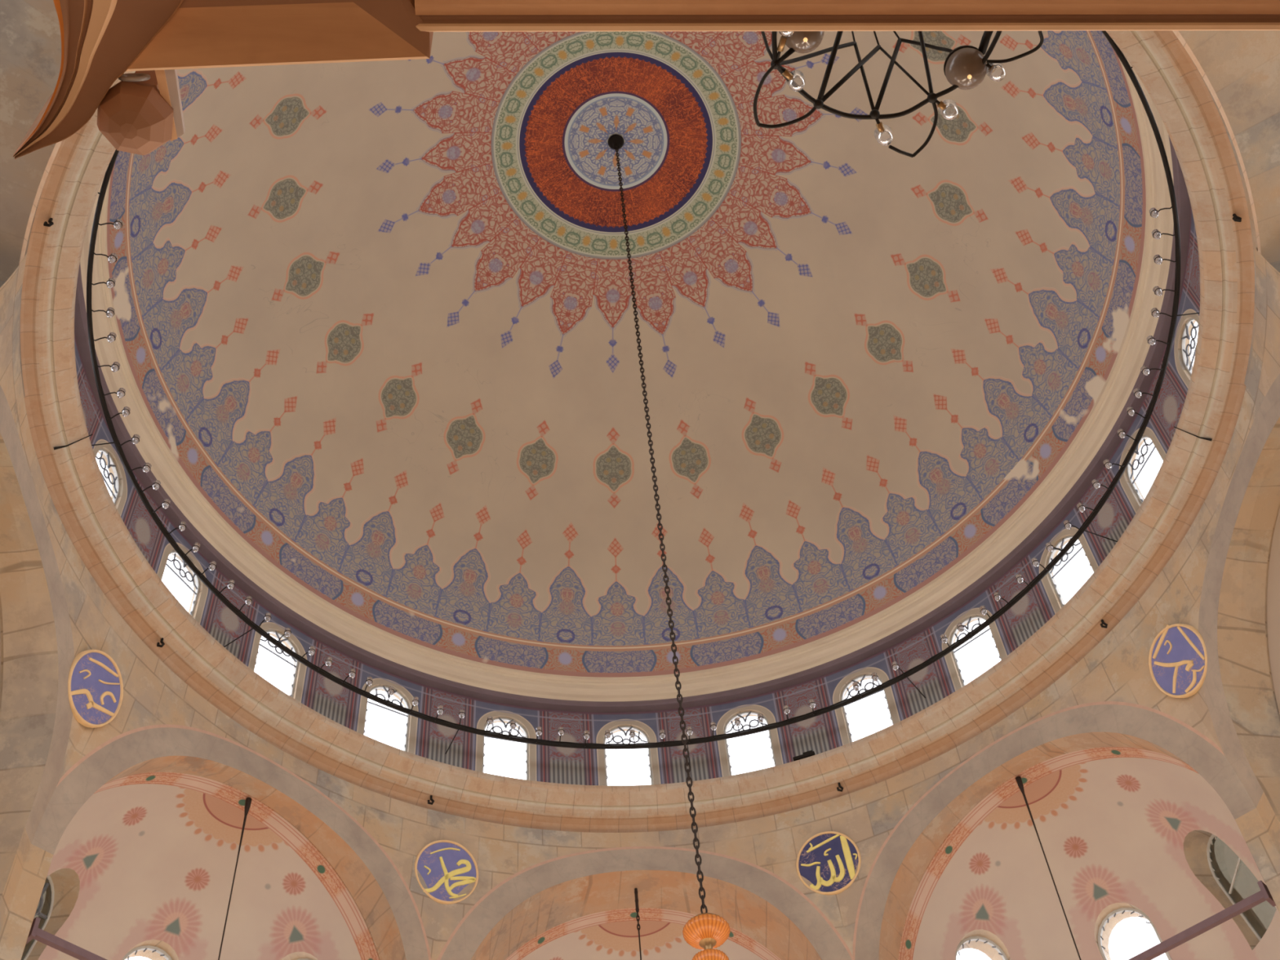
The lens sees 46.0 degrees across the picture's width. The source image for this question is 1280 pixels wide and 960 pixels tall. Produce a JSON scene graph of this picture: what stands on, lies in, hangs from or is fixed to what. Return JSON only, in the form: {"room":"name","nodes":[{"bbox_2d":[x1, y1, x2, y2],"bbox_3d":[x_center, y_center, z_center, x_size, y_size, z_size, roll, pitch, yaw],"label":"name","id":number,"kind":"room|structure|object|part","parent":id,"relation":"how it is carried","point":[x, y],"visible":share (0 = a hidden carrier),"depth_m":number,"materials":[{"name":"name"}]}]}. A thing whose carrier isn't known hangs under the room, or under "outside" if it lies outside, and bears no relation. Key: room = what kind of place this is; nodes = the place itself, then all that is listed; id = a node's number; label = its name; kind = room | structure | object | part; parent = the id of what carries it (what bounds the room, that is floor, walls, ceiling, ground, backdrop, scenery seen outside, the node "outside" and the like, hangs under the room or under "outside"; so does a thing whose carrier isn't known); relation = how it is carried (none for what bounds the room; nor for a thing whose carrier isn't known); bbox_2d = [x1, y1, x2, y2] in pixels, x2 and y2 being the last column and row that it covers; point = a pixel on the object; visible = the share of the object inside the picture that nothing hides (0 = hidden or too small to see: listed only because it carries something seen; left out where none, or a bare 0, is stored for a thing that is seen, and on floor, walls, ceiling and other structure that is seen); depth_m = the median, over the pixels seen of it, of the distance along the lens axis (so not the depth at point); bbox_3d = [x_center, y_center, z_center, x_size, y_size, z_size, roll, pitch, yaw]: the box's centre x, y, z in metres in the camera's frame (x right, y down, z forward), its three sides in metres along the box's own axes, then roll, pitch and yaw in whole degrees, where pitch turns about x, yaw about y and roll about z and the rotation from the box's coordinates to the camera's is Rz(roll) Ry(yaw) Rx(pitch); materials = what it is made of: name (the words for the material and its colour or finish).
{"room":"mosque","nodes":[
{"label":"mosque","id":0,"kind":"room"},
{"bbox_2d":[0,627,0,680],"bbox_3d":[-10.432,3.827,15.637,3.631,12.706,7.262,-2,-53,-3],"label":"ceiling","id":1,"kind":"structure","parent":0,"point":[0,628],"depth_m":21.06,"materials":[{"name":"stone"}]},
{"bbox_2d":[0,252,130,937],"bbox_3d":[-7.508,5.433,13.502,0.635,19.012,6.927,-2,-53,-3],"label":"wall","id":2,"kind":"structure","parent":0,"point":[85,619],"depth_m":20.96,"materials":[{"name":"stone"}]},
{"bbox_2d":[0,432,58,899],"bbox_3d":[-8.003,5.687,13.194,0.840,18.278,6.405,-2,-53,-3],"label":"soffit","id":3,"kind":"structure","parent":2,"relation":"attached to","point":[29,668],"depth_m":20.81,"materials":[{"name":"stone"}]},
{"bbox_2d":[67,649,123,728],"bbox_3d":[-7.844,2.995,21.680,0.356,1.101,1.121,-18,-54,9],"label":"roundel","id":4,"kind":"object","parent":2,"relation":"attached to","point":[95,682],"visible":1,"depth_m":21.65,"materials":[{"name":"paint"}]},
{"bbox_2d":[26,772,379,959],"bbox_3d":[-7.238,9.744,20.383,3.631,12.706,7.262,-39,-59,23],"label":"ceiling","id":5,"kind":"structure","parent":0,"point":[148,859],"depth_m":24.57,"materials":[{"name":"paint"}]},
{"bbox_2d":[21,875,54,959],"bbox_3d":[-9.341,6.745,22.710,0.501,1.794,1.041,-6,-53,0],"label":"window","id":6,"kind":"structure","parent":5,"relation":"attached to","point":[45,906],"depth_m":23.28,"materials":[{"name":"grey glass"}]},
{"bbox_2d":[122,945,172,959],"bbox_3d":[-7.995,8.340,24.027,1.041,1.794,0.537,30,-61,-24],"label":"window","id":7,"kind":"structure","parent":5,"relation":"attached to","point":[153,948],"depth_m":24.54,"materials":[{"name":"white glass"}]},
{"bbox_2d":[217,797,252,959],"bbox_3d":[-6.168,6.691,22.350,0.092,5.060,0.092,-19,-54,10],"label":"lamp chain","id":8,"kind":"object","parent":5,"relation":"hanging from","point":[248,800],"visible":1,"depth_m":23.55,"materials":[{"name":"black metal"}]},
{"bbox_2d":[296,958,312,959],"bbox_3d":[-5.545,8.695,24.486,1.041,1.794,0.537,-12,-53,5],"label":"window","id":9,"kind":"structure","parent":5,"relation":"attached to","point":[299,958],"depth_m":25.01,"materials":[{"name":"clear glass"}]},
{"bbox_2d":[0,628,448,959],"bbox_3d":[-5.186,9.941,17.109,0.629,19.012,6.893,-39,-59,23],"label":"wall","id":10,"kind":"structure","parent":0,"point":[159,715],"depth_m":23.75,"materials":[{"name":"stone"}]},
{"bbox_2d":[20,755,405,959],"bbox_3d":[-5.486,10.425,16.991,0.709,18.278,6.405,-39,-59,23],"label":"soffit","id":11,"kind":"structure","parent":10,"relation":"attached to","point":[378,915],"depth_m":24.34,"materials":[{"name":"beige stone"}]},
{"bbox_2d":[26,916,106,959],"bbox_3d":[-5.743,7.458,20.827,0.240,0.280,6.110,-39,-59,23],"label":"rod","id":12,"kind":"object","parent":11,"relation":"attached to","point":[36,933],"visible":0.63,"depth_m":19.57,"materials":[{"name":"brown metal"}]},
{"bbox_3d":[-7.846,5.809,19.410,0.240,0.280,0.060,-39,-59,23],"label":"plate","id":13,"kind":"part","parent":12,"relation":"part of","materials":[{"name":"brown metal"}]},
{"bbox_2d":[106,31,1146,677],"bbox_3d":[-0.273,-4.660,26.818,16.407,6.444,16.407,-1,-53,-4],"label":"ceiling","id":14,"kind":"structure","parent":0,"point":[380,316],"depth_m":28.91,"materials":[{"name":"beige paint"}]},
{"bbox_2d":[608,134,729,959],"bbox_3d":[0.255,0.529,19.994,9.295,23.623,9.295,13,-55,-14],"label":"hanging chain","id":15,"kind":"object","parent":14,"relation":"hanging from","point":[706,931],"visible":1,"depth_m":16.39,"materials":[{"name":"metal"}]},
{"bbox_3d":[0.656,4.470,14.811,0.472,0.190,0.472,-1,-53,-4],"label":"lamp shade","id":16,"kind":"part","parent":15,"relation":"part of","materials":[{"name":"orange glass"}]},
{"bbox_3d":[0.667,4.574,14.674,0.200,0.185,0.200,-1,-53,-4],"label":"brass stem","id":17,"kind":"part","parent":15,"relation":"part of","materials":[{"name":"gold metal"}]},
{"bbox_3d":[0.678,4.679,14.537,0.383,0.220,0.383,-1,-53,-4],"label":"lamp shade","id":18,"kind":"part","parent":15,"relation":"part of","materials":[{"name":"orange glass"}]},
{"bbox_2d":[74,204,1199,785],"bbox_3d":[0.041,-1.579,22.767,17.885,3.080,17.885,-1,-53,-4],"label":"wall","id":19,"kind":"structure","parent":0,"point":[826,731],"depth_m":27.37,"materials":[{"name":"paint"}]},
{"bbox_2d":[95,448,119,504],"bbox_3d":[-8.536,0.298,23.660,0.062,2.131,0.892,-13,-53,5],"label":"window","id":20,"kind":"structure","parent":19,"relation":"in","point":[110,462],"depth_m":24.34,"materials":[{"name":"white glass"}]},
{"bbox_2d":[166,550,199,616],"bbox_3d":[-7.718,1.982,25.003,0.062,2.131,0.892,-25,-55,14],"label":"window","id":21,"kind":"structure","parent":19,"relation":"in","point":[194,576],"depth_m":25.56,"materials":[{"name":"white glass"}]},
{"bbox_2d":[255,630,298,697],"bbox_3d":[-6.372,3.418,26.200,0.062,2.131,0.892,-38,-59,22],"label":"window","id":22,"kind":"structure","parent":19,"relation":"in","point":[278,634],"depth_m":26.75,"materials":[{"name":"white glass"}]},
{"bbox_2d":[363,685,409,751],"bbox_3d":[-4.589,4.510,27.168,0.892,2.131,0.062,24,-58,-21],"label":"window","id":23,"kind":"structure","parent":19,"relation":"in","point":[402,699],"depth_m":27.70,"materials":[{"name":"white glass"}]},
{"bbox_2d":[482,717,528,780],"bbox_3d":[-2.491,5.182,27.841,0.892,2.131,0.062,11,-55,-13],"label":"window","id":24,"kind":"structure","parent":19,"relation":"in","point":[501,719],"depth_m":28.39,"materials":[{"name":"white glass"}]},
{"bbox_2d":[603,725,653,785],"bbox_3d":[-0.221,5.389,28.175,0.892,2.131,0.062,-1,-53,-4],"label":"window","id":25,"kind":"structure","parent":19,"relation":"in","point":[618,728],"depth_m":28.71,"materials":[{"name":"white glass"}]},
{"bbox_2d":[74,56,1190,712],"bbox_3d":[-0.063,-2.600,24.108,17.518,0.438,17.518,-1,-53,-4],"label":"trim","id":26,"kind":"structure","parent":19,"relation":"attached to","point":[1097,439],"depth_m":26.97,"materials":[{"name":"beige paint"}]},
{"bbox_2d":[18,30,1261,832],"bbox_3d":[0.125,-0.755,21.682,17.535,0.735,17.535,-1,-53,-4],"label":"ledge","id":27,"kind":"object","parent":19,"relation":"attached to","point":[76,168],"visible":0.91,"depth_m":23.30,"materials":[{"name":"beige stone"}]},
{"bbox_2d":[43,217,53,226],"bbox_3d":[-7.450,-3.250,19.013,0.118,0.198,0.044,-1,-53,-4],"label":"iron hook","id":28,"kind":"object","parent":27,"relation":"attached to","point":[50,220],"visible":1,"depth_m":18.97,"materials":[{"name":"black metal"}]},
{"bbox_2d":[53,434,93,449],"bbox_3d":[-8.016,-0.537,21.319,0.475,0.346,0.044,-1,-53,-4],"label":"wire","id":29,"kind":"object","parent":27,"relation":"attached to","point":[61,446],"visible":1,"depth_m":21.25,"materials":[{"name":"metal"}]},
{"bbox_2d":[156,637,164,647],"bbox_3d":[-7.435,2.526,23.406,0.118,0.198,0.044,-1,-53,-4],"label":"iron hook","id":30,"kind":"object","parent":27,"relation":"attached to","point":[162,638],"visible":1,"depth_m":23.37,"materials":[{"name":"black metal"}]},
{"bbox_2d":[427,795,434,804],"bbox_3d":[-3.599,5.513,25.963,0.118,0.198,0.044,-1,-53,-4],"label":"iron hook","id":31,"kind":"object","parent":27,"relation":"attached to","point":[431,796],"visible":1,"depth_m":25.93,"materials":[{"name":"black metal"}]},
{"bbox_2d":[792,750,815,760],"bbox_3d":[2.917,4.908,26.761,0.396,0.115,0.100,-18,-54,10],"label":"bar","id":32,"kind":"object","parent":27,"relation":"on","point":[806,754],"visible":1,"depth_m":26.71,"materials":[{"name":"metal"}]},
{"bbox_2d":[836,782,843,791],"bbox_3d":[3.503,5.383,26.414,0.118,0.198,0.044,-1,-53,-4],"label":"iron hook","id":33,"kind":"object","parent":27,"relation":"attached to","point":[839,784],"visible":1,"depth_m":26.38,"materials":[{"name":"black metal"}]},
{"bbox_2d":[1100,619,1107,628],"bbox_3d":[7.508,2.328,24.412,0.118,0.198,0.044,-1,-53,-4],"label":"iron hook","id":34,"kind":"object","parent":27,"relation":"attached to","point":[1105,624],"visible":1,"depth_m":24.38,"materials":[{"name":"black metal"}]},
{"bbox_2d":[1173,426,1212,440],"bbox_3d":[8.239,-0.685,22.463,0.475,0.346,0.046,-1,-53,-4],"label":"wire","id":35,"kind":"object","parent":27,"relation":"attached to","point":[1205,438],"visible":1,"depth_m":22.39,"materials":[{"name":"metal"}]},
{"bbox_2d":[1232,213,1241,222],"bbox_3d":[7.924,-3.483,20.025,0.118,0.198,0.044,-1,-53,-4],"label":"iron hook","id":36,"kind":"object","parent":27,"relation":"attached to","point":[1235,218],"visible":1,"depth_m":19.98,"materials":[{"name":"black metal"}]},
{"bbox_2d":[86,31,1199,764],"bbox_3d":[0.046,-1.530,22.702,17.323,0.228,17.323,-1,-53,-4],"label":"hoop","id":37,"kind":"object","parent":19,"relation":"attached to","point":[1108,464],"visible":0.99,"depth_m":24.74,"materials":[{"name":"metal"}]},
{"bbox_3d":[-8.271,-0.524,22.788,0.718,0.019,0.018,-7,-53,1],"label":"wall arm","id":38,"kind":"part","parent":37,"relation":"part of","materials":[{"name":"metal"}]},
{"bbox_3d":[-6.731,2.645,25.317,0.718,0.019,0.018,-32,-57,18],"label":"wall arm","id":39,"kind":"part","parent":37,"relation":"part of","materials":[{"name":"metal"}]},
{"bbox_3d":[-3.375,4.699,27.139,0.018,0.019,0.718,18,-56,-17],"label":"wall arm","id":40,"kind":"part","parent":37,"relation":"part of","materials":[{"name":"metal"}]},
{"bbox_3d":[4.944,3.710,27.031,0.018,0.019,0.718,-32,-57,18],"label":"wall arm","id":41,"kind":"part","parent":37,"relation":"part of","materials":[{"name":"metal"}]},
{"bbox_3d":[7.677,0.932,25.129,0.718,0.019,0.018,18,-56,-17],"label":"wall arm","id":42,"kind":"part","parent":37,"relation":"part of","materials":[{"name":"metal"}]},
{"bbox_3d":[8.366,-2.502,22.572,0.718,0.019,0.018,-7,-53,1],"label":"wall arm","id":43,"kind":"part","parent":37,"relation":"part of","materials":[{"name":"metal"}]},
{"bbox_2d":[724,711,776,775],"bbox_3d":[2.066,5.118,28.145,0.892,2.131,0.062,-13,-53,5],"label":"window","id":44,"kind":"structure","parent":19,"relation":"in","point":[751,713],"depth_m":28.69,"materials":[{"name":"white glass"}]},
{"bbox_2d":[840,674,893,742],"bbox_3d":[4.215,4.385,27.754,0.892,2.131,0.062,-25,-55,14],"label":"window","id":45,"kind":"structure","parent":19,"relation":"in","point":[864,676],"depth_m":28.30,"materials":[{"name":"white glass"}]},
{"bbox_2d":[950,615,1001,686],"bbox_3d":[6.079,3.242,27.029,0.892,2.131,0.062,-38,-59,22],"label":"window","id":46,"kind":"structure","parent":19,"relation":"in","point":[967,620],"depth_m":27.57,"materials":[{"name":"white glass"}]},
{"bbox_2d":[1047,535,1090,607],"bbox_3d":[7.531,1.766,26.020,0.062,2.131,0.892,24,-58,-21],"label":"window","id":47,"kind":"structure","parent":19,"relation":"in","point":[1061,542],"depth_m":26.57,"materials":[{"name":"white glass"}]},
{"bbox_2d":[1126,435,1155,503],"bbox_3d":[8.472,0.058,24.794,0.062,2.131,0.892,11,-55,-13],"label":"window","id":48,"kind":"structure","parent":19,"relation":"in","point":[1130,475],"depth_m":25.35,"materials":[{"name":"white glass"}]},
{"bbox_2d":[1181,317,1198,375],"bbox_3d":[8.838,-1.766,23.435,0.062,2.131,0.892,-1,-53,-4],"label":"window","id":49,"kind":"structure","parent":19,"relation":"in","point":[1184,351],"depth_m":24.13,"materials":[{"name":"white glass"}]},
{"bbox_2d":[0,0,1279,397],"bbox_3d":[0.450,-9.324,14.993,41.840,0.315,20.251,-1,-53,-4],"label":"ceiling","id":50,"kind":"structure","parent":0,"point":[1242,68],"depth_m":18.50,"materials":[{"name":"beige paint"}]},
{"bbox_2d":[753,31,1044,157],"bbox_3d":[0.877,-5.952,12.416,1.313,12.950,1.011,8,-54,-11],"label":"lamp","id":51,"kind":"object","parent":50,"relation":"hanging from","point":[965,67],"visible":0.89,"depth_m":7.45,"materials":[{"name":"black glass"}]},
{"bbox_3d":[0.673,-2.066,7.282,0.016,0.029,0.126,8,-54,-10],"label":"lamp arm","id":52,"kind":"part","parent":51,"relation":"part of","materials":[{"name":"metal"}]},
{"bbox_2d":[777,35,786,51],"bbox_3d":[0.683,-2.098,7.252,0.032,0.040,0.070,8,-54,-10],"label":"socket","id":53,"kind":"object","parent":51,"relation":"attached to","point":[783,41],"depth_m":7.24,"materials":[{"name":"gold metal"}]},
{"bbox_2d":[782,69,793,80],"bbox_3d":[0.720,-1.975,7.348,0.053,0.040,0.032,33,-62,-25],"label":"socket","id":54,"kind":"object","parent":51,"relation":"attached to","point":[788,75],"depth_m":7.34,"materials":[{"name":"gold metal"}]},
{"bbox_3d":[0.788,-2.170,7.288,0.208,0.205,0.208,-1,-53,-4],"label":"glass globe","id":55,"kind":"part","parent":51,"relation":"part of"},
{"bbox_2d":[875,121,884,132],"bbox_3d":[1.204,-1.765,7.545,0.032,0.040,0.050,-24,-55,13],"label":"socket","id":56,"kind":"object","parent":51,"relation":"attached to","point":[880,127],"depth_m":7.54,"materials":[{"name":"gold metal"}]},
{"bbox_2d":[937,101,946,109],"bbox_3d":[1.503,-1.861,7.496,0.046,0.039,0.032,28,-60,-23],"label":"socket","id":57,"kind":"object","parent":51,"relation":"attached to","point":[942,105],"depth_m":7.48,"materials":[{"name":"gold metal"}]},
{"bbox_3d":[1.611,-2.036,7.453,0.208,0.205,0.208,-1,-53,-4],"label":"glass globe","id":58,"kind":"part","parent":51,"relation":"part of"},
{"bbox_2d":[505,907,780,959],"bbox_3d":[0.216,12.612,23.141,7.262,12.706,3.631,-1,-53,-4],"label":"ceiling","id":59,"kind":"structure","parent":0,"point":[610,935],"depth_m":26.89,"materials":[{"name":"paint"}]},
{"bbox_2d":[433,803,853,959],"bbox_3d":[0.486,11.721,18.902,6.893,19.012,0.629,-1,-53,-4],"label":"wall","id":60,"kind":"structure","parent":0,"point":[758,855],"depth_m":25.88,"materials":[{"name":"stone"}]},
{"bbox_2d":[414,840,478,904],"bbox_3d":[-3.232,6.541,25.162,1.121,1.101,0.356,16,-56,-16],"label":"roundel","id":61,"kind":"object","parent":60,"relation":"attached to","point":[446,867],"visible":1,"depth_m":25.15,"materials":[{"name":"paint"}]},
{"bbox_2d":[471,870,822,959],"bbox_3d":[0.486,12.564,19.080,6.405,18.278,1.365,-1,-53,-4],"label":"soffit","id":62,"kind":"structure","parent":60,"relation":"attached to","point":[744,911],"depth_m":25.96,"materials":[{"name":"beige stone"}]},
{"bbox_2d":[634,888,641,959],"bbox_3d":[0.075,8.588,24.409,0.092,5.080,0.092,18,-56,-17],"label":"lamp chain","id":63,"kind":"object","parent":62,"relation":"hanging from","point":[635,889],"visible":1,"depth_m":25.85,"materials":[{"name":"metal"}]},
{"bbox_2d":[795,831,861,894],"bbox_3d":[3.197,6.488,25.542,1.121,1.101,0.356,-19,-54,10],"label":"roundel","id":64,"kind":"object","parent":60,"relation":"attached to","point":[829,860],"visible":1,"depth_m":25.52,"materials":[{"name":"paint"}]},
{"bbox_2d":[13,0,1279,159],"bbox_3d":[1.833,-2.706,4.670,8.000,0.535,3.454,-1,-53,-4],"label":"wooden canopy","id":65,"kind":"object","parent":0,"point":[102,40],"visible":1,"depth_m":5.09,"materials":[{"name":"brown wood"}]},
{"bbox_2d":[97,70,173,155],"bbox_3d":[-1.780,-1.370,5.402,0.269,0.522,0.273,-27,-56,16],"label":"pendant","id":66,"kind":"object","parent":65,"relation":"hanging from","point":[133,115],"visible":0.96,"depth_m":5.21,"materials":[{"name":"brown wood"}]},
{"bbox_3d":[-1.661,-1.330,5.304,0.032,0.040,0.277,-3,-53,-2],"label":"edge post","id":67,"kind":"part","parent":65,"relation":"part of","materials":[{"name":"brown wood"}]},
{"bbox_2d":[817,608,1279,959],"bbox_3d":[6.293,9.779,17.874,6.893,19.012,0.629,-38,-59,22],"label":"wall","id":68,"kind":"structure","parent":0,"point":[1112,688],"depth_m":24.60,"materials":[{"name":"stone"}]},
{"bbox_2d":[879,732,1278,959],"bbox_3d":[6.620,10.254,17.798,6.405,18.278,0.709,-38,-59,22],"label":"soffit","id":69,"kind":"structure","parent":68,"relation":"attached to","point":[907,879],"depth_m":24.93,"materials":[{"name":"beige stone"}]},
{"bbox_2d":[1128,880,1275,959],"bbox_3d":[6.286,7.323,21.583,6.110,0.280,0.240,-38,-59,22],"label":"rod","id":70,"kind":"object","parent":69,"relation":"attached to","point":[1264,895],"visible":0.9,"depth_m":20.76,"materials":[{"name":"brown metal"}]},
{"bbox_3d":[8.511,5.612,20.455,0.060,0.280,0.240,-38,-59,22],"label":"plate","id":71,"kind":"part","parent":70,"relation":"part of","materials":[{"name":"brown metal"}]},
{"bbox_2d":[897,746,1279,959],"bbox_3d":[7.886,9.530,21.392,7.262,12.706,3.631,-38,-59,22],"label":"ceiling","id":72,"kind":"structure","parent":0,"point":[1117,828],"depth_m":25.40,"materials":[{"name":"paint"}]},
{"bbox_2d":[955,936,1008,959],"bbox_3d":[5.786,8.562,25.262,1.041,1.794,0.537,8,-54,-10],"label":"window","id":73,"kind":"structure","parent":72,"relation":"attached to","point":[984,940],"depth_m":25.76,"materials":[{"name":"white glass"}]},
{"bbox_2d":[1015,776,1080,959],"bbox_3d":[6.479,6.513,23.192,0.092,5.060,0.092,-19,-54,10],"label":"lamp chain","id":74,"kind":"object","parent":72,"relation":"hanging from","point":[1018,779],"visible":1,"depth_m":24.11,"materials":[{"name":"black metal"}]},
{"bbox_2d":[1097,907,1171,959],"bbox_3d":[8.281,8.008,25.034,1.041,1.794,0.537,-34,-58,20],"label":"window","id":75,"kind":"structure","parent":72,"relation":"attached to","point":[1122,910],"depth_m":25.50,"materials":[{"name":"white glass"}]},
{"bbox_2d":[1206,834,1275,940],"bbox_3d":[9.591,6.390,23.905,0.501,1.794,1.041,3,-53,-7],"label":"window","id":76,"kind":"structure","parent":72,"relation":"attached to","point":[1233,876],"depth_m":24.04,"materials":[{"name":"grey glass"}]},
{"bbox_2d":[1132,246,1279,854],"bbox_3d":[8.946,5.201,14.598,0.635,19.012,6.927,0,-53,-5],"label":"wall","id":77,"kind":"structure","parent":0,"point":[1187,590],"depth_m":22.06,"materials":[{"name":"stone"}]},
{"bbox_2d":[1148,623,1207,697],"bbox_3d":[8.135,2.727,22.756,0.358,1.101,1.121,16,-56,-16],"label":"roundel","id":78,"kind":"object","parent":77,"relation":"attached to","point":[1177,666],"visible":1,"depth_m":22.73,"materials":[{"name":"paint"}]},
{"bbox_2d":[1217,417,1279,822],"bbox_3d":[9.485,5.441,14.360,0.840,18.278,6.405,0,-53,-5],"label":"soffit","id":79,"kind":"structure","parent":77,"relation":"attached to","point":[1243,655],"depth_m":21.97,"materials":[{"name":"stone"}]},
{"bbox_2d":[1266,506,1279,715],"bbox_3d":[11.515,3.517,17.100,3.631,12.706,7.262,0,-53,-5],"label":"ceiling","id":80,"kind":"structure","parent":0,"point":[1273,574],"depth_m":22.25,"materials":[{"name":"paint"}]}
]}

